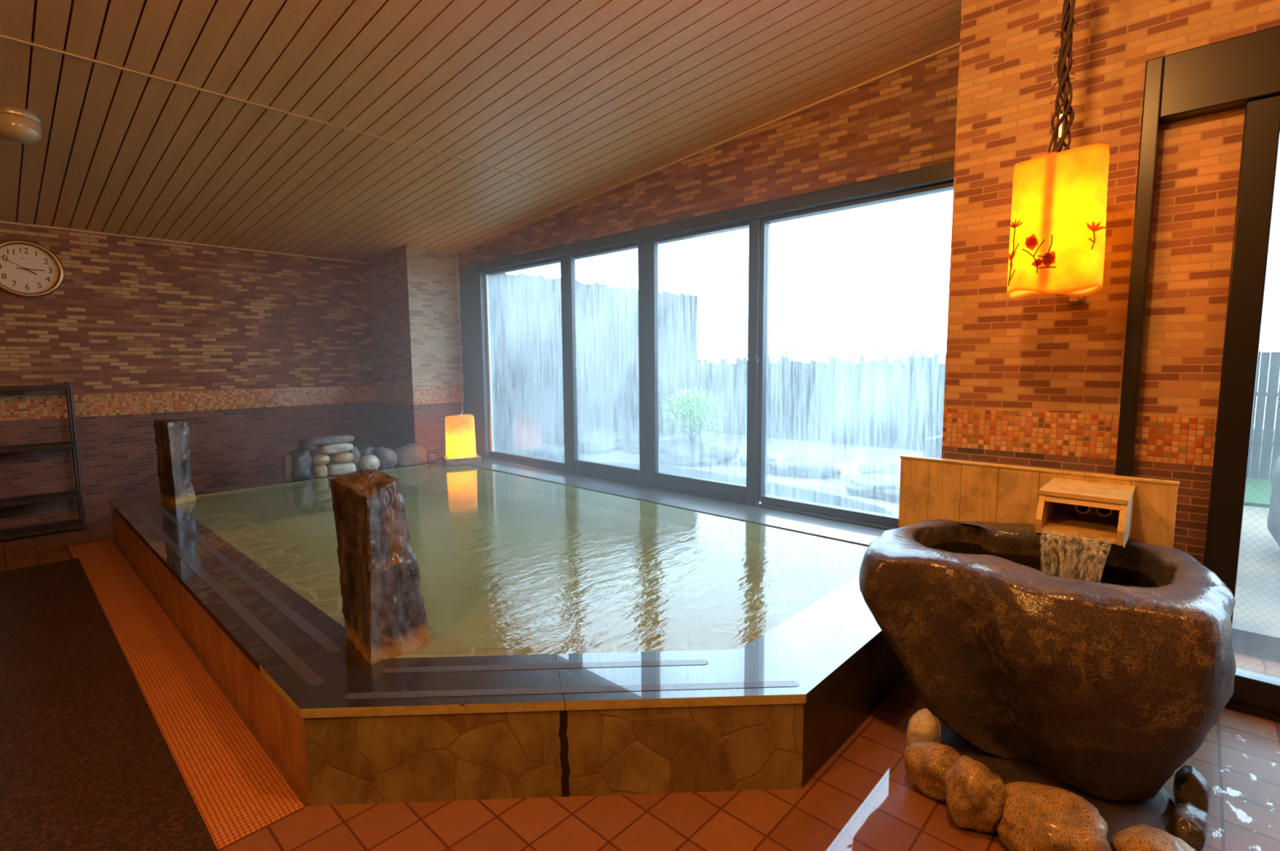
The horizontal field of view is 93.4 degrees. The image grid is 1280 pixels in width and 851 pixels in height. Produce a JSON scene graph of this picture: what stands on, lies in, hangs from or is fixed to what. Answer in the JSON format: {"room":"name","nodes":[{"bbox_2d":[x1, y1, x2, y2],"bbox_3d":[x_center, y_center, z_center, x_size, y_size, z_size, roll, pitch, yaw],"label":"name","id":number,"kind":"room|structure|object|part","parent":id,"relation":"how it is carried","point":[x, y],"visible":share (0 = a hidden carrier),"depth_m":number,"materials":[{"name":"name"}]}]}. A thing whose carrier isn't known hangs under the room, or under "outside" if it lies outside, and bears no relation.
{"room":"spa","nodes":[
{"label":"spa","id":0,"kind":"room"},
{"bbox_2d":[0,222,377,529],"bbox_3d":[-5.317,-0.471,5.187,0.220,2.750,7.600,5,8,43],"label":"wall","id":1,"kind":"structure","parent":0,"point":[261,355],"depth_m":5.83,"materials":[{"name":"brick"}]},
{"bbox_2d":[0,240,64,297],"bbox_3d":[-5.166,-1.317,5.069,0.048,0.476,0.476,5,8,43],"label":"wall clock","id":2,"kind":"object","parent":1,"relation":"attached to","point":[28,269],"visible":1,"depth_m":5.09,"materials":[{"name":"beige plastic"}]},
{"bbox_2d":[0,221,368,264],"bbox_3d":[-5.519,-1.642,4.676,0.025,0.016,6.770,5,8,43],"label":"trim","id":3,"kind":"structure","parent":1,"relation":"attached to","point":[1,222],"depth_m":5.76,"materials":[{"name":"brown wood"}]},
{"bbox_2d":[368,244,465,458],"bbox_3d":[-2.585,-0.730,7.240,0.970,2.800,0.810,5,8,43],"label":"wall column","id":4,"kind":"structure","parent":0,"point":[414,290],"depth_m":6.84,"materials":[{"name":"brick"}]},
{"bbox_2d":[456,259,462,416],"bbox_3d":[-2.025,-0.885,6.757,0.032,2.001,0.578,-2,6,-14],"label":"power cable","id":5,"kind":"object","parent":4,"relation":"attached to","point":[457,285],"visible":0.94,"depth_m":6.99,"materials":[{"name":"white plastic"}]},
{"bbox_2d":[0,0,961,262],"bbox_3d":[-1.401,-1.825,1.367,10.540,0.972,7.580,5,8,43],"label":"ceiling","id":6,"kind":"structure","parent":0,"point":[593,97],"depth_m":3.52,"materials":[{"name":"brown wood"}]},
{"bbox_2d":[0,105,42,144],"bbox_3d":[-3.472,-1.669,3.361,0.201,0.172,0.205,-3,6,-22],"label":"ceiling lamp","id":7,"kind":"object","parent":6,"relation":"attached to","point":[17,125],"visible":1,"depth_m":3.31,"materials":[{"name":"beige"}]},
{"bbox_2d":[0,35,594,195],"bbox_3d":[-2.913,-1.749,2.663,0.018,0.018,7.400,5,8,43],"label":"trim","id":8,"kind":"structure","parent":6,"relation":"attached to","point":[32,44],"depth_m":3.40,"materials":[{"name":"brown wood"}]},
{"bbox_2d":[1006,0,1110,299],"bbox_3d":[1.652,-1.286,2.341,0.316,1.543,0.268,4,8,39],"label":"hanging lamp","id":9,"kind":"object","parent":6,"relation":"hanging from","point":[1058,224],"visible":1,"depth_m":2.30,"materials":[{"name":"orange paper"}]},
{"bbox_2d":[1008,252,1015,268],"bbox_3d":[1.499,-0.666,2.436,0.003,0.070,0.050,0,6,3],"label":"flower","id":10,"kind":"object","parent":9,"relation":"on","point":[1011,262],"depth_m":2.43,"materials":[{"name":"red paper"}]},
{"bbox_2d":[1009,219,1022,228],"bbox_3d":[1.515,-0.810,2.441,0.029,0.036,0.146,2,6,18],"label":"flower","id":11,"kind":"object","parent":9,"relation":"on","point":[1015,224],"depth_m":2.40,"materials":[{"name":"red plant"}]},
{"bbox_2d":[1024,234,1038,250],"bbox_3d":[1.524,-0.713,2.348,0.002,0.063,0.049,-5,7,-35],"label":"flower","id":12,"kind":"object","parent":9,"relation":"on","point":[1031,241],"depth_m":2.35,"materials":[{"name":"red plant"}]},
{"bbox_2d":[1031,258,1043,267],"bbox_3d":[1.541,-0.631,2.338,0.001,0.034,0.040,-6,8,-41],"label":"flower","id":13,"kind":"object","parent":9,"relation":"on","point":[1036,263],"depth_m":2.34,"materials":[{"name":"red paper"}]},
{"bbox_2d":[1042,251,1056,266],"bbox_3d":[1.568,-0.637,2.312,0.045,0.058,0.002,4,8,39],"label":"flower","id":14,"kind":"object","parent":9,"relation":"on","point":[1049,258],"depth_m":2.31,"materials":[{"name":"red paper"}]},
{"bbox_3d":[1.583,-0.669,2.333,0.280,0.226,0.065,5,8,43],"label":"flower stem","id":15,"kind":"part","parent":9,"relation":"part of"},
{"bbox_3d":[1.657,-0.803,2.392,0.316,0.573,0.263,5,8,43],"label":"lamp shade","id":16,"kind":"part","parent":9,"relation":"part of","materials":[{"name":"yellow paper"}]},
{"bbox_2d":[1068,295,1085,302],"bbox_3d":[1.942,-0.567,2.679,0.055,0.035,0.067,5,8,43],"label":"clip","id":17,"kind":"object","parent":9,"relation":"attached to","point":[1072,299],"visible":0.77,"depth_m":2.67,"materials":[{"name":"brown plastic"}]},
{"bbox_2d":[1086,221,1106,231],"bbox_3d":[1.728,-0.746,2.266,0.123,0.041,0.024,-3,6,-24],"label":"flower","id":18,"kind":"object","parent":9,"relation":"on","point":[1091,226],"depth_m":2.25,"materials":[{"name":"red plant"}]},
{"bbox_2d":[0,519,1279,850],"bbox_3d":[-1.482,1.296,1.768,10.800,0.120,7.550,5,8,43],"label":"floor","id":19,"kind":"structure","parent":0,"point":[864,797],"depth_m":1.88,"materials":[{"name":"tile"}]},
{"bbox_2d":[0,382,88,540],"bbox_3d":[-5.319,0.308,4.823,0.326,1.275,1.216,5,8,43],"label":"shelf unit","id":20,"kind":"object","parent":19,"relation":"on","point":[24,531],"visible":1,"depth_m":5.11,"materials":[{"name":"brown metal"}]},
{"bbox_3d":[-5.324,-0.286,4.762,0.300,0.030,1.182,5,8,43],"label":"shelf","id":21,"kind":"part","parent":20,"relation":"part of","materials":[{"name":"black metal"}]},
{"bbox_3d":[-5.320,0.206,4.813,0.300,0.030,1.182,5,8,43],"label":"shelf","id":22,"kind":"part","parent":20,"relation":"part of","materials":[{"name":"black"}]},
{"bbox_3d":[-5.316,0.644,4.858,0.300,0.030,1.182,5,8,43],"label":"shelf","id":23,"kind":"part","parent":20,"relation":"part of","materials":[{"name":"black"}]},
{"bbox_3d":[-5.314,0.907,4.885,0.300,0.030,1.182,5,8,43],"label":"shelf","id":24,"kind":"part","parent":20,"relation":"part of","materials":[{"name":"black metal"}]},
{"bbox_3d":[-5.023,0.251,5.352,0.036,1.275,0.034,5,8,43],"label":"post","id":25,"kind":"part","parent":20,"relation":"part of","materials":[{"name":"brown metal"}]},
{"bbox_3d":[-4.811,0.270,5.156,0.036,1.275,0.034,5,8,43],"label":"post","id":26,"kind":"part","parent":20,"relation":"part of","materials":[{"name":"brown metal"}]},
{"bbox_2d":[0,558,217,850],"bbox_3d":[-2.640,1.292,1.193,6.520,0.012,2.738,5,8,43],"label":"carpet","id":27,"kind":"object","parent":19,"relation":"on","point":[86,764],"visible":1,"depth_m":2.26,"materials":[{"name":"brown carpet"}]},
{"bbox_2d":[68,539,304,850],"bbox_3d":[-2.771,1.082,3.318,4.416,0.006,0.254,5,8,43],"label":"drain grate","id":28,"kind":"object","parent":19,"relation":"on","point":[235,788],"visible":1,"depth_m":2.42,"materials":[{"name":"orange plastic"}]},
{"bbox_2d":[108,457,907,806],"bbox_3d":[-1.165,0.815,4.184,5.530,0.334,3.220,5,8,43],"label":"pool","id":29,"kind":"object","parent":19,"relation":"on","point":[768,713],"visible":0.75,"depth_m":2.03,"materials":[{"name":"black stone"}]},
{"bbox_2d":[153,418,195,505],"bbox_3d":[-3.674,0.277,4.802,0.225,0.665,0.218,3,7,30],"label":"stone pillar","id":30,"kind":"structure","parent":29,"relation":"on","point":[171,436],"depth_m":4.74,"materials":[{"name":"brown stone"}]},
{"bbox_2d":[281,454,293,481],"bbox_3d":[-3.291,0.393,5.631,0.102,0.246,0.081,5,8,43],"label":"rock","id":31,"kind":"object","parent":29,"relation":"on","point":[286,459],"visible":0.97,"depth_m":5.60,"materials":[{"name":"stone"}]},
{"bbox_2d":[288,448,312,480],"bbox_3d":[-3.236,0.358,5.722,0.296,0.296,0.212,5,8,43],"label":"rock","id":32,"kind":"object","parent":29,"relation":"on","point":[302,460],"visible":0.9,"depth_m":5.63,"materials":[{"name":"grey stone"}]},
{"bbox_2d":[297,439,316,454],"bbox_3d":[-3.188,0.202,5.777,0.188,0.154,0.151,5,8,43],"label":"rock","id":33,"kind":"object","parent":32,"relation":"on","point":[307,444],"visible":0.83,"depth_m":5.72,"materials":[{"name":"grey stone"}]},
{"bbox_2d":[312,465,327,478],"bbox_3d":[-3.075,0.437,5.794,0.144,0.122,0.119,5,8,43],"label":"stone","id":34,"kind":"object","parent":29,"relation":"on","point":[318,471],"visible":0.98,"depth_m":5.75,"materials":[{"name":"beige stone"}]},
{"bbox_2d":[311,453,329,465],"bbox_3d":[-3.083,0.329,5.807,0.185,0.110,0.178,5,8,43],"label":"stone","id":35,"kind":"object","parent":34,"relation":"on","point":[320,459],"visible":0.88,"depth_m":5.75,"materials":[{"name":"beige stone"}]},
{"bbox_2d":[326,462,356,475],"bbox_3d":[-2.949,0.424,5.943,0.200,0.114,0.270,5,8,43],"label":"stone","id":36,"kind":"object","parent":29,"relation":"on","point":[333,469],"visible":0.83,"depth_m":5.87,"materials":[{"name":"grey stone"}]},
{"bbox_2d":[329,452,354,463],"bbox_3d":[-2.944,0.319,5.953,0.180,0.122,0.219,5,8,43],"label":"stone","id":37,"kind":"object","parent":36,"relation":"on","point":[346,457],"visible":0.91,"depth_m":5.89,"materials":[{"name":"beige stone"}]},
{"bbox_2d":[317,442,353,453],"bbox_3d":[-2.989,0.220,5.917,0.208,0.107,0.313,5,8,43],"label":"flat stone","id":38,"kind":"object","parent":37,"relation":"on","point":[340,447],"visible":0.88,"depth_m":5.83,"materials":[{"name":"grey stone"}]},
{"bbox_2d":[309,435,354,445],"bbox_3d":[-3.027,0.141,5.908,0.207,0.077,0.416,5,8,43],"label":"flat stone","id":39,"kind":"object","parent":38,"relation":"on","point":[327,440],"visible":0.91,"depth_m":5.83,"materials":[{"name":"grey stone"}]},
{"bbox_2d":[347,447,360,471],"bbox_3d":[-2.905,0.338,6.101,0.164,0.252,0.120,5,8,43],"label":"rock","id":40,"kind":"object","parent":29,"relation":"on","point":[354,451],"visible":0.44,"depth_m":6.06,"materials":[{"name":"grey stone"}]},
{"bbox_2d":[357,446,375,470],"bbox_3d":[-2.842,0.329,6.245,0.164,0.239,0.224,5,8,43],"label":"rock","id":41,"kind":"object","parent":29,"relation":"on","point":[364,451],"visible":0.3,"depth_m":6.19,"materials":[{"name":"grey stone"}]},
{"bbox_2d":[359,454,379,471],"bbox_3d":[-2.748,0.378,6.128,0.170,0.166,0.188,5,8,43],"label":"stone","id":42,"kind":"object","parent":29,"relation":"on","point":[366,462],"visible":0.8,"depth_m":6.06,"materials":[{"name":"grey stone"}]},
{"bbox_2d":[328,468,430,665],"bbox_3d":[-1.000,0.515,2.323,0.339,0.663,0.243,5,8,43],"label":"stone pillar","id":43,"kind":"structure","parent":29,"relation":"on","point":[383,609],"depth_m":2.25,"materials":[{"name":"brown stone"}]},
{"bbox_2d":[375,447,397,468],"bbox_3d":[-2.672,0.328,6.340,0.236,0.220,0.210,5,8,43],"label":"rock","id":44,"kind":"object","parent":29,"relation":"on","point":[388,458],"visible":0.88,"depth_m":6.25,"materials":[{"name":"grey stone"}]},
{"bbox_2d":[394,443,427,466],"bbox_3d":[-2.484,0.303,6.516,0.261,0.229,0.364,5,8,43],"label":"rock","id":45,"kind":"object","parent":29,"relation":"on","point":[411,454],"visible":0.91,"depth_m":6.42,"materials":[{"name":"grey stone"}]},
{"bbox_2d":[426,452,437,462],"bbox_3d":[-2.332,0.345,6.695,0.167,0.107,0.138,5,8,43],"label":"rock","id":46,"kind":"object","parent":29,"relation":"on","point":[432,457],"visible":0.74,"depth_m":6.64,"materials":[{"name":"grey stone"}]},
{"bbox_2d":[441,414,481,466],"bbox_3d":[-1.959,0.146,6.584,0.370,0.520,0.300,-3,7,-27],"label":"floor lamp","id":47,"kind":"object","parent":29,"relation":"on","point":[460,443],"visible":1,"depth_m":6.47,"materials":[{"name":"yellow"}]},
{"bbox_3d":[-1.956,0.109,6.581,0.311,0.446,0.261,-4,7,-28],"label":"lamp shade","id":48,"kind":"part","parent":47,"relation":"part of","materials":[{"name":"yellow paper"}]},
{"bbox_2d":[176,462,868,658],"bbox_3d":[-1.179,0.658,4.140,4.848,0.001,2.500,5,8,43],"label":"pool water","id":49,"kind":"object","parent":29,"relation":"in","point":[508,564],"visible":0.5,"depth_m":3.28,"materials":[{"name":"green liquid"}]},
{"bbox_2d":[486,217,897,530],"bbox_3d":[0.133,-0.501,5.110,5.090,2.140,0.153,5,8,43],"label":"window","id":50,"kind":"structure","parent":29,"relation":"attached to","point":[653,477],"depth_m":4.87,"materials":[{"name":"black metal"}]},
{"bbox_2d":[459,263,564,469],"bbox_3d":[-1.351,-0.689,6.490,1.860,2.182,0.130,5,8,43],"label":"window","id":51,"kind":"structure","parent":50,"relation":"on","point":[475,286],"depth_m":6.87,"materials":[{"name":"black metal"}]},
{"bbox_3d":[-1.879,-0.735,6.978,0.420,2.182,0.130,5,8,43],"label":"jamb panel","id":52,"kind":"part","parent":51,"relation":"part of","materials":[{"name":"grey"}]},
{"bbox_3d":[-1.169,0.374,6.479,1.440,0.067,0.070,5,8,43],"label":"rail","id":53,"kind":"part","parent":51,"relation":"part of","materials":[{"name":"grey metal"}]},
{"bbox_2d":[560,240,644,484],"bbox_3d":[-0.341,-0.565,5.547,1.085,2.095,0.060,5,8,43],"label":"window","id":54,"kind":"structure","parent":50,"relation":"on","point":[568,289],"depth_m":5.76,"materials":[{"name":"black metal"}]},
{"bbox_3d":[-0.299,0.421,5.620,0.864,0.117,0.055,5,8,43],"label":"rail","id":55,"kind":"part","parent":54,"relation":"part of","materials":[{"name":"grey metal"}]},
{"bbox_3d":[0.488,0.491,4.894,0.916,0.117,0.055,5,8,43],"label":"rail","id":56,"kind":"part","parent":50,"relation":"part of","materials":[{"name":"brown metal"}]},
{"bbox_2d":[756,217,898,528],"bbox_3d":[1.468,-0.406,3.924,1.555,2.105,0.080,5,8,43],"label":"window","id":57,"kind":"structure","parent":50,"relation":"on","point":[762,496],"depth_m":4.38,"materials":[{"name":"black metal"}]},
{"bbox_3d":[1.484,0.608,4.029,1.503,0.067,0.070,5,8,43],"label":"rail","id":58,"kind":"part","parent":57,"relation":"part of","materials":[{"name":"grey metal"}]},
{"bbox_2d":[897,455,1179,547],"bbox_3d":[1.771,0.468,2.771,1.029,0.601,0.332,5,8,43],"label":"wooden board","id":59,"kind":"object","parent":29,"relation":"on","point":[931,488],"visible":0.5,"depth_m":2.69,"materials":[{"name":"brown wood"}]},
{"bbox_2d":[905,707,941,748],"bbox_3d":[1.002,1.090,2.128,0.111,0.177,0.142,5,8,43],"label":"boulder","id":60,"kind":"object","parent":19,"relation":"on","point":[923,726],"visible":0.66,"depth_m":2.09,"materials":[{"name":"stone"}]},
{"bbox_2d":[903,741,960,801],"bbox_3d":[0.964,1.116,1.974,0.178,0.159,0.165,5,8,43],"label":"boulder","id":61,"kind":"object","parent":19,"relation":"on","point":[926,763],"visible":0.77,"depth_m":1.93,"materials":[{"name":"brown stone"}]},
{"bbox_2d":[945,755,1006,833],"bbox_3d":[1.012,1.112,1.817,0.163,0.198,0.148,2,6,24],"label":"boulder","id":62,"kind":"object","parent":19,"relation":"on","point":[975,797],"visible":0.94,"depth_m":1.77,"materials":[{"name":"brown stone"}]},
{"bbox_2d":[940,724,1176,850],"bbox_3d":[1.340,1.173,2.011,0.704,0.030,0.717,5,8,43],"label":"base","id":63,"kind":"object","parent":19,"relation":"on","point":[1156,812],"visible":0.1,"depth_m":1.91,"materials":[{"name":"stone"}]},
{"bbox_2d":[858,519,1235,802],"bbox_3d":[1.435,0.790,2.227,1.098,0.685,0.937,5,8,43],"label":"tub","id":64,"kind":"object","parent":63,"relation":"on","point":[1109,690],"visible":0.94,"depth_m":1.87,"materials":[{"name":"stone"}]},
{"bbox_2d":[927,542,1158,587],"bbox_3d":[1.461,0.542,2.275,0.792,0.001,0.541,5,8,43],"label":"water","id":65,"kind":"object","parent":64,"relation":"in","point":[1081,570],"visible":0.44,"depth_m":2.29,"materials":[{"name":"brown liquid"}]},
{"bbox_2d":[1035,477,1136,548],"bbox_3d":[1.720,0.330,2.328,0.268,0.176,0.369,5,8,43],"label":"box","id":66,"kind":"object","parent":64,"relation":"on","point":[1107,498],"visible":1,"depth_m":2.28,"materials":[{"name":"brown wood"}]},
{"bbox_3d":[1.631,0.332,2.411,0.020,0.157,0.369,5,8,43],"label":"panel","id":67,"kind":"part","parent":66,"relation":"part of","materials":[{"name":"brown wood"}]},
{"bbox_3d":[1.629,0.283,2.224,0.223,0.021,0.024,5,8,43],"label":"rail","id":68,"kind":"part","parent":66,"relation":"part of","materials":[{"name":"brown wood"}]},
{"bbox_3d":[1.734,0.250,2.334,0.268,0.018,0.329,5,8,43],"label":"lid","id":69,"kind":"part","parent":66,"relation":"part of","materials":[{"name":"brown wood"}]},
{"bbox_3d":[1.810,0.348,2.246,0.020,0.157,0.369,5,8,43],"label":"panel","id":70,"kind":"part","parent":66,"relation":"part of","materials":[{"name":"brown wood"}]},
{"bbox_2d":[995,782,1111,850],"bbox_3d":[1.166,1.137,1.713,0.282,0.167,0.219,5,8,43],"label":"boulder","id":71,"kind":"object","parent":63,"relation":"on","point":[1035,817],"visible":0.93,"depth_m":1.67,"materials":[{"name":"brown stone"}]},
{"bbox_2d":[1111,824,1195,850],"bbox_3d":[1.410,1.169,1.629,0.214,0.116,0.186,5,8,43],"label":"boulder","id":72,"kind":"object","parent":19,"relation":"on","point":[1140,837],"visible":1,"depth_m":1.63,"materials":[{"name":"brown stone"}]},
{"bbox_2d":[1170,802,1208,850],"bbox_3d":[1.596,1.161,1.752,0.080,0.105,0.159,5,8,43],"label":"boulder","id":73,"kind":"object","parent":19,"relation":"on","point":[1189,824],"visible":0.9,"depth_m":1.71,"materials":[{"name":"brown stone"}]},
{"bbox_2d":[1173,764,1211,813],"bbox_3d":[1.700,1.129,1.857,0.086,0.145,0.117,5,8,43],"label":"boulder","id":74,"kind":"object","parent":19,"relation":"on","point":[1189,785],"visible":0.83,"depth_m":1.83,"materials":[{"name":"brown stone"}]},
{"bbox_2d":[458,46,959,275],"bbox_3d":[0.014,-2.035,5.108,5.560,1.005,0.210,5,8,43],"label":"wall","id":75,"kind":"structure","parent":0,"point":[905,120],"depth_m":4.10,"materials":[{"name":"brick"}]},
{"bbox_2d":[457,42,959,253],"bbox_3d":[-0.120,-2.046,5.085,5.393,0.478,0.022,5,8,43],"label":"trim","id":76,"kind":"structure","parent":75,"relation":"attached to","point":[957,45],"depth_m":4.23,"materials":[{"name":"brown wood"}]},
{"bbox_2d":[941,0,1158,475],"bbox_3d":[2.060,-0.684,3.045,0.742,3.500,0.650,5,8,43],"label":"wall","id":77,"kind":"structure","parent":0,"point":[1034,380],"depth_m":2.80,"materials":[{"name":"brick"}]},
{"bbox_2d":[1133,106,1245,565],"bbox_3d":[2.330,-0.083,2.610,0.280,2.390,0.215,5,8,43],"label":"wall panel","id":78,"kind":"object","parent":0,"point":[1199,157],"visible":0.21,"depth_m":2.49,"materials":[{"name":"brick"}]},
{"bbox_2d":[1154,0,1279,58],"bbox_3d":[3.577,-1.887,1.495,3.425,1.010,0.650,5,8,43],"label":"wall","id":79,"kind":"structure","parent":0,"point":[1182,25],"depth_m":2.36,"materials":[{"name":"brick"}]},
{"bbox_3d":[4.315,-0.033,1.012,1.450,2.590,0.650,5,8,43],"label":"wall","id":80,"kind":"structure","parent":0,"visible":0},
{"bbox_2d":[1115,25,1279,723],"bbox_3d":[2.856,-0.124,1.932,2.047,2.603,0.160,5,8,43],"label":"door","id":81,"kind":"structure","parent":80,"relation":"in","point":[1242,71],"depth_m":2.36,"materials":[{"name":"black metal"}]},
{"bbox_3d":[2.852,-0.123,1.929,2.047,2.603,0.130,5,8,43],"label":"frame","id":82,"kind":"part","parent":81,"relation":"part of","materials":[{"name":"black metal"}]},
{"bbox_3d":[2.987,1.106,1.932,1.595,0.115,0.080,5,8,43],"label":"rail","id":83,"kind":"part","parent":81,"relation":"part of","materials":[{"name":"black metal"}]},
{"label":"outside","id":84,"kind":"structure","parent":0,"visible":0},
{"bbox_2d":[578,428,1279,662],"bbox_3d":[6.447,0.552,7.768,17.000,0.200,12.000,5,8,43],"label":"ground","id":85,"kind":"structure","parent":84,"point":[1255,626],"depth_m":5.13,"materials":[{"name":"stone paving tiles"}]},
{"bbox_2d":[528,444,579,462],"bbox_3d":[-1.133,0.359,7.962,0.541,0.262,0.674,5,8,43],"label":"rock","id":86,"kind":"object","parent":85,"relation":"on","point":[553,452],"visible":0.45,"depth_m":7.72,"materials":[{"name":"grey stone"}]},
{"bbox_2d":[481,273,697,457],"bbox_3d":[-0.671,-0.952,9.495,0.103,2.545,5.045,5,8,43],"label":"fence","id":87,"kind":"object","parent":85,"relation":"on","point":[526,310],"visible":0.56,"depth_m":9.16,"materials":[{"name":"grey wood"}]},
{"bbox_2d":[578,429,625,453],"bbox_3d":[-0.599,0.218,9.030,0.586,0.313,0.978,5,8,43],"label":"rock","id":88,"kind":"object","parent":85,"relation":"on","point":[597,441],"visible":0.9,"depth_m":8.82,"materials":[{"name":"grey stone"}]},
{"bbox_2d":[622,434,667,453],"bbox_3d":[0.109,0.236,9.006,0.703,0.272,0.748,5,8,43],"label":"rock","id":89,"kind":"object","parent":85,"relation":"on","point":[632,443],"visible":0.39,"depth_m":8.84,"materials":[{"name":"grey stone"}]},
{"bbox_2d":[659,436,739,466],"bbox_3d":[0.718,0.331,8.052,1.274,0.269,1.130,5,8,43],"label":"rock","id":90,"kind":"object","parent":85,"relation":"on","point":[681,451],"visible":0.85,"depth_m":7.68,"materials":[{"name":"grey stone"}]},
{"bbox_2d":[659,386,729,441],"bbox_3d":[0.713,-0.163,8.039,1.049,0.737,0.863,5,8,43],"label":"shrub","id":91,"kind":"object","parent":90,"relation":"on","point":[699,401],"visible":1,"depth_m":7.96,"materials":[{"name":"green plant"}]},
{"bbox_2d":[596,462,892,515],"bbox_3d":[0.518,0.632,6.380,4.200,0.017,1.471,5,8,43],"label":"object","id":92,"kind":"object","parent":85,"relation":"on","point":[772,489],"visible":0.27,"depth_m":5.99,"materials":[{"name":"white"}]},
{"bbox_2d":[738,455,775,466],"bbox_3d":[1.486,0.442,7.583,0.463,0.134,0.389,5,8,43],"label":"rock","id":93,"kind":"object","parent":85,"relation":"on","point":[743,460],"visible":0.21,"depth_m":7.54,"materials":[{"name":"white stone"}]},
{"bbox_2d":[746,337,802,364],"bbox_3d":[2.610,-0.807,11.753,1.006,1.757,0.981,5,8,43],"label":"bush","id":94,"kind":"object","parent":85,"relation":"on","point":[787,348],"visible":0.11,"depth_m":11.58,"materials":[{"name":"grey plant"}]},
{"bbox_2d":[766,456,842,478],"bbox_3d":[1.868,0.475,7.003,0.888,0.182,0.600,5,8,43],"label":"rock","id":95,"kind":"object","parent":85,"relation":"on","point":[796,466],"visible":0.95,"depth_m":6.79,"materials":[{"name":"white stone"}]},
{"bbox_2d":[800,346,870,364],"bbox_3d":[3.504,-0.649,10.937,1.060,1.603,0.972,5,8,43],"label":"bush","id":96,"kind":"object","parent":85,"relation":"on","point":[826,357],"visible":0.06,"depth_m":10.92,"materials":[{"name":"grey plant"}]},
{"bbox_2d":[845,473,900,502],"bbox_3d":[2.476,0.586,5.855,0.947,0.189,0.684,5,8,43],"label":"rock","id":97,"kind":"object","parent":85,"relation":"on","point":[882,486],"visible":0.62,"depth_m":5.80,"materials":[{"name":"white stone"}]},
{"bbox_2d":[857,462,900,475],"bbox_3d":[2.743,0.506,6.761,0.556,0.156,0.552,5,8,43],"label":"rock","id":98,"kind":"object","parent":85,"relation":"on","point":[864,468],"visible":0.52,"depth_m":6.72,"materials":[{"name":"white stone"}]},
{"bbox_2d":[866,337,941,364],"bbox_3d":[4.455,-0.629,10.061,1.046,1.723,0.956,5,8,43],"label":"bush","id":99,"kind":"object","parent":85,"relation":"on","point":[913,353],"visible":0.16,"depth_m":10.02,"materials":[{"name":"grey plant"}]},
{"bbox_2d":[923,435,942,458],"bbox_3d":[2.363,0.423,4.731,0.230,0.745,0.200,5,8,43],"label":"stone post","id":100,"kind":"object","parent":85,"relation":"on","point":[932,446],"visible":0.22,"depth_m":4.66,"materials":[{"name":"grey stone"}]},
{"bbox_2d":[697,351,1279,479],"bbox_3d":[5.120,-0.233,7.731,10.995,1.389,0.103,5,8,43],"label":"fence","id":101,"kind":"object","parent":85,"relation":"on","point":[874,403],"visible":0.42,"depth_m":9.29,"materials":[{"name":"grey wood"}]},
{"bbox_2d":[1244,466,1271,508],"bbox_3d":[7.098,0.671,5.457,2.900,0.030,2.500,5,8,43],"label":"lawn","id":102,"kind":"structure","parent":85,"relation":"on","point":[1258,491],"depth_m":5.74,"materials":[{"name":"green plant"}]},
{"bbox_2d":[1266,456,1279,546],"bbox_3d":[4.371,0.556,3.643,0.778,0.879,1.215,5,8,43],"label":"boulder","id":103,"kind":"object","parent":85,"relation":"on","point":[1273,517],"visible":1,"depth_m":3.93,"materials":[{"name":"grey stone"}]}
]}

